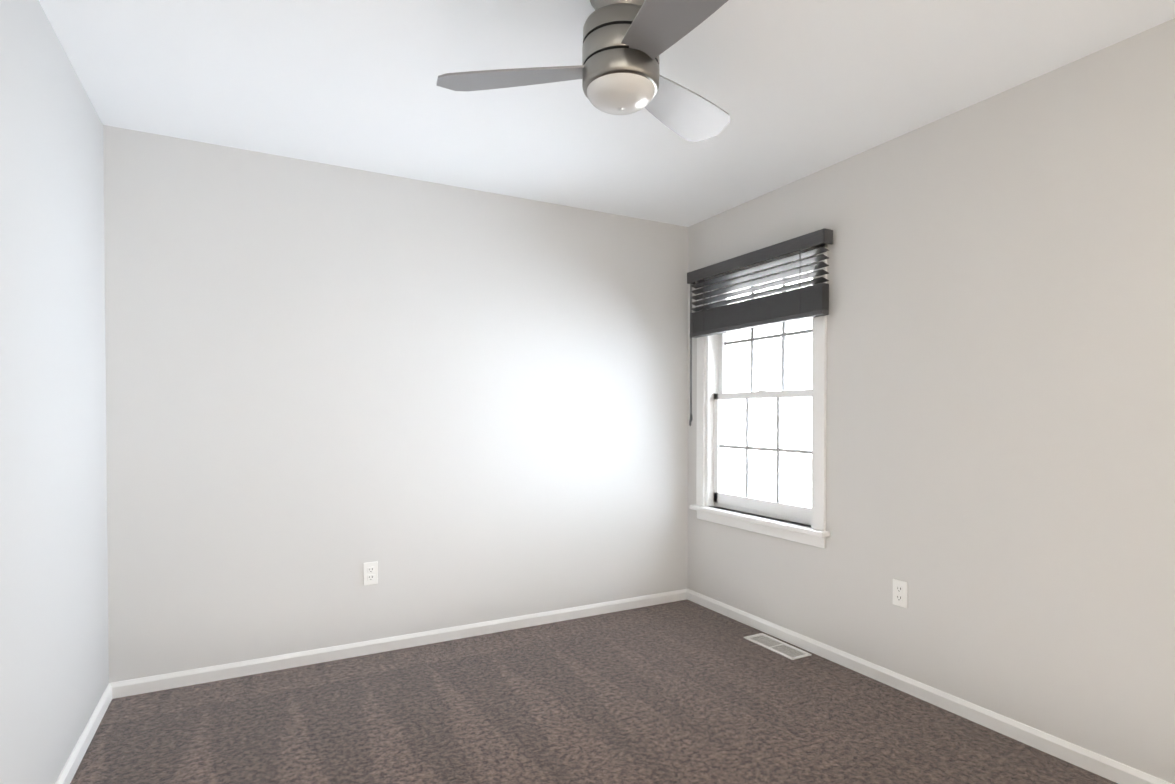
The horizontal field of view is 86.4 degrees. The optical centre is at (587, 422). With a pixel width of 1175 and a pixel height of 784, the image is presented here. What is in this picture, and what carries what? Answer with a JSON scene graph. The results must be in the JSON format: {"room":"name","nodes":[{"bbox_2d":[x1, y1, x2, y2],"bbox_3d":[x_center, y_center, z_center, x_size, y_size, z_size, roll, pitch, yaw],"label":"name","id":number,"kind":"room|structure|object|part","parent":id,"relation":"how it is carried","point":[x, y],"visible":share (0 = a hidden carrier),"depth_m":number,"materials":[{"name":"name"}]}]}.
{"room":"empty bedroom","nodes":[
{"label":"empty bedroom","id":0,"kind":"room"},
{"bbox_2d":[0,0,108,783],"bbox_3d":[-1.179,-0.014,0.886,0.140,2.440,4.233,0,1,-28],"label":"wall","id":1,"kind":"structure","parent":0,"point":[54,666],"depth_m":1.92,"materials":[{"name":"grey paint"}]},
{"bbox_2d":[55,683,111,783],"bbox_3d":[-1.111,1.172,0.938,0.013,0.066,3.953,0,1,-28],"label":"baseboard","id":2,"kind":"structure","parent":1,"relation":"attached to","point":[70,768],"depth_m":2.26,"materials":[{"name":"white wood"}]},
{"bbox_2d":[103,125,687,682],"bbox_3d":[-0.728,-0.049,3.447,3.070,2.440,0.140,0,1,-28],"label":"wall","id":3,"kind":"structure","parent":0,"point":[445,405],"depth_m":3.16,"materials":[{"name":"white paint"}]},
{"bbox_2d":[363,561,377,584],"bbox_3d":[-1.101,0.767,3.176,0.070,0.115,0.013,0,1,-28],"label":"electrical outlet","id":4,"kind":"object","parent":3,"relation":"attached to","point":[370,573],"visible":1,"depth_m":3.17,"materials":[{"name":"white plastic"}]},
{"bbox_2d":[110,589,686,698],"bbox_3d":[-0.692,1.139,3.396,3.070,0.066,0.013,0,1,-28],"label":"baseboard","id":5,"kind":"structure","parent":3,"relation":"attached to","point":[130,687],"depth_m":3.17,"materials":[{"name":"white wood"}]},
{"bbox_2d":[70,599,1117,783],"bbox_3d":[0.237,1.245,1.660,3.350,0.100,4.233,0,1,-28],"label":"floor","id":6,"kind":"structure","parent":0,"point":[686,691],"depth_m":2.47,"materials":[{"name":"carpet"}]},
{"bbox_2d":[744,633,811,659],"bbox_3d":[0.989,1.171,3.278,0.135,0.006,0.350,0,1,-28],"label":"air vent register","id":7,"kind":"object","parent":6,"relation":"in","point":[786,650],"visible":1,"depth_m":3.26,"materials":[{"name":"white metal"}]},
{"bbox_2d":[39,0,1174,226],"bbox_3d":[0.237,-1.294,1.626,3.350,0.100,4.233,0,1,-28],"label":"ceiling","id":8,"kind":"structure","parent":0,"point":[795,90],"depth_m":2.29,"materials":[{"name":"white paint"}]},
{"bbox_2d":[436,0,729,141],"bbox_3d":[0.169,-1.079,1.754,0.994,0.334,0.939,0,1,-28],"label":"ceiling fan","id":9,"kind":"object","parent":8,"relation":"hanging from","point":[626,43],"visible":1,"depth_m":1.76,"materials":[{"name":"silver metal"}]},
{"bbox_3d":[-0.229,-1.031,1.874,0.470,0.006,0.172,0,14,9],"label":"blade","id":10,"kind":"part","parent":9,"relation":"part of","materials":[{"name":"silver metal"}]},
{"label":"blade","id":11,"kind":"part","parent":9,"relation":"part of","materials":[{"name":"grey plastic"}]},
{"bbox_3d":[0.313,-1.033,2.072,0.172,0.006,0.470,-16,-10,40],"label":"blade","id":12,"kind":"part","parent":9,"relation":"part of","materials":[{"name":"silver metal"}]},
{"bbox_2d":[687,18,1174,783],"bbox_3d":[1.652,-0.035,2.399,0.140,2.440,4.233,0,1,-28],"label":"wall","id":13,"kind":"structure","parent":0,"point":[1001,392],"depth_m":2.38,"materials":[{"name":"white paint"}]},
{"bbox_2d":[690,504,829,537],"bbox_3d":[0.954,0.549,3.571,0.115,0.028,1.065,0,1,-28],"label":"window sill","id":14,"kind":"structure","parent":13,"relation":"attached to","point":[800,528],"depth_m":3.45,"materials":[{"name":"white wood"}]},
{"bbox_2d":[696,243,826,547],"bbox_3d":[1.005,-0.159,3.589,0.158,1.563,1.015,0,1,-28],"label":"window","id":15,"kind":"structure","parent":13,"relation":"in","point":[819,423],"depth_m":3.63,"materials":[{"name":"white wood"}]},
{"bbox_2d":[687,228,832,425],"bbox_3d":[0.910,-0.457,3.518,0.073,0.975,1.087,0,1,-28],"label":"window blind","id":16,"kind":"object","parent":15,"relation":"attached to","point":[798,302],"visible":0.9,"depth_m":3.41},
{"bbox_3d":[0.652,-0.433,3.939,0.014,0.915,0.025,0,1,-28],"label":"blind cord","id":17,"kind":"part","parent":16,"relation":"part of","materials":[{"name":"black fabric"}]},
{"bbox_3d":[0.945,0.593,3.567,0.014,0.060,1.015,0,1,-28],"label":"window trim apron","id":18,"kind":"part","parent":15,"relation":"part of","materials":[{"name":"white wood"}]},
{"bbox_3d":[1.006,0.166,3.594,0.034,0.686,0.829,0,1,-28],"label":"window sash","id":19,"kind":"part","parent":15,"relation":"part of","materials":[{"name":"white wood"}]},
{"bbox_3d":[1.038,-0.492,3.602,0.034,0.711,0.829,0,1,-28],"label":"window sash","id":20,"kind":"part","parent":15,"relation":"part of","materials":[{"name":"white wood"}]},
{"bbox_2d":[893,579,907,607],"bbox_3d":[1.380,0.756,2.764,0.013,0.115,0.070,0,1,-28],"label":"electrical outlet","id":21,"kind":"object","parent":13,"relation":"attached to","point":[900,588],"visible":1,"depth_m":2.76,"materials":[{"name":"white plastic"}]},
{"bbox_2d":[687,589,1171,783],"bbox_3d":[1.585,1.153,2.379,0.013,0.066,3.953,0,1,-28],"label":"baseboard","id":22,"kind":"structure","parent":13,"relation":"attached to","point":[1095,763],"depth_m":2.54,"materials":[{"name":"white wood"}]},
{"label":"outside","id":23,"kind":"structure","parent":0,"visible":0},
{"bbox_2d":[725,278,812,506],"bbox_3d":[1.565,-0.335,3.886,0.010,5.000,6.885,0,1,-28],"label":"window glass","id":24,"kind":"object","parent":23,"point":[740,440],"depth_m":4.40,"materials":[{"name":"clear glass"}]}
]}

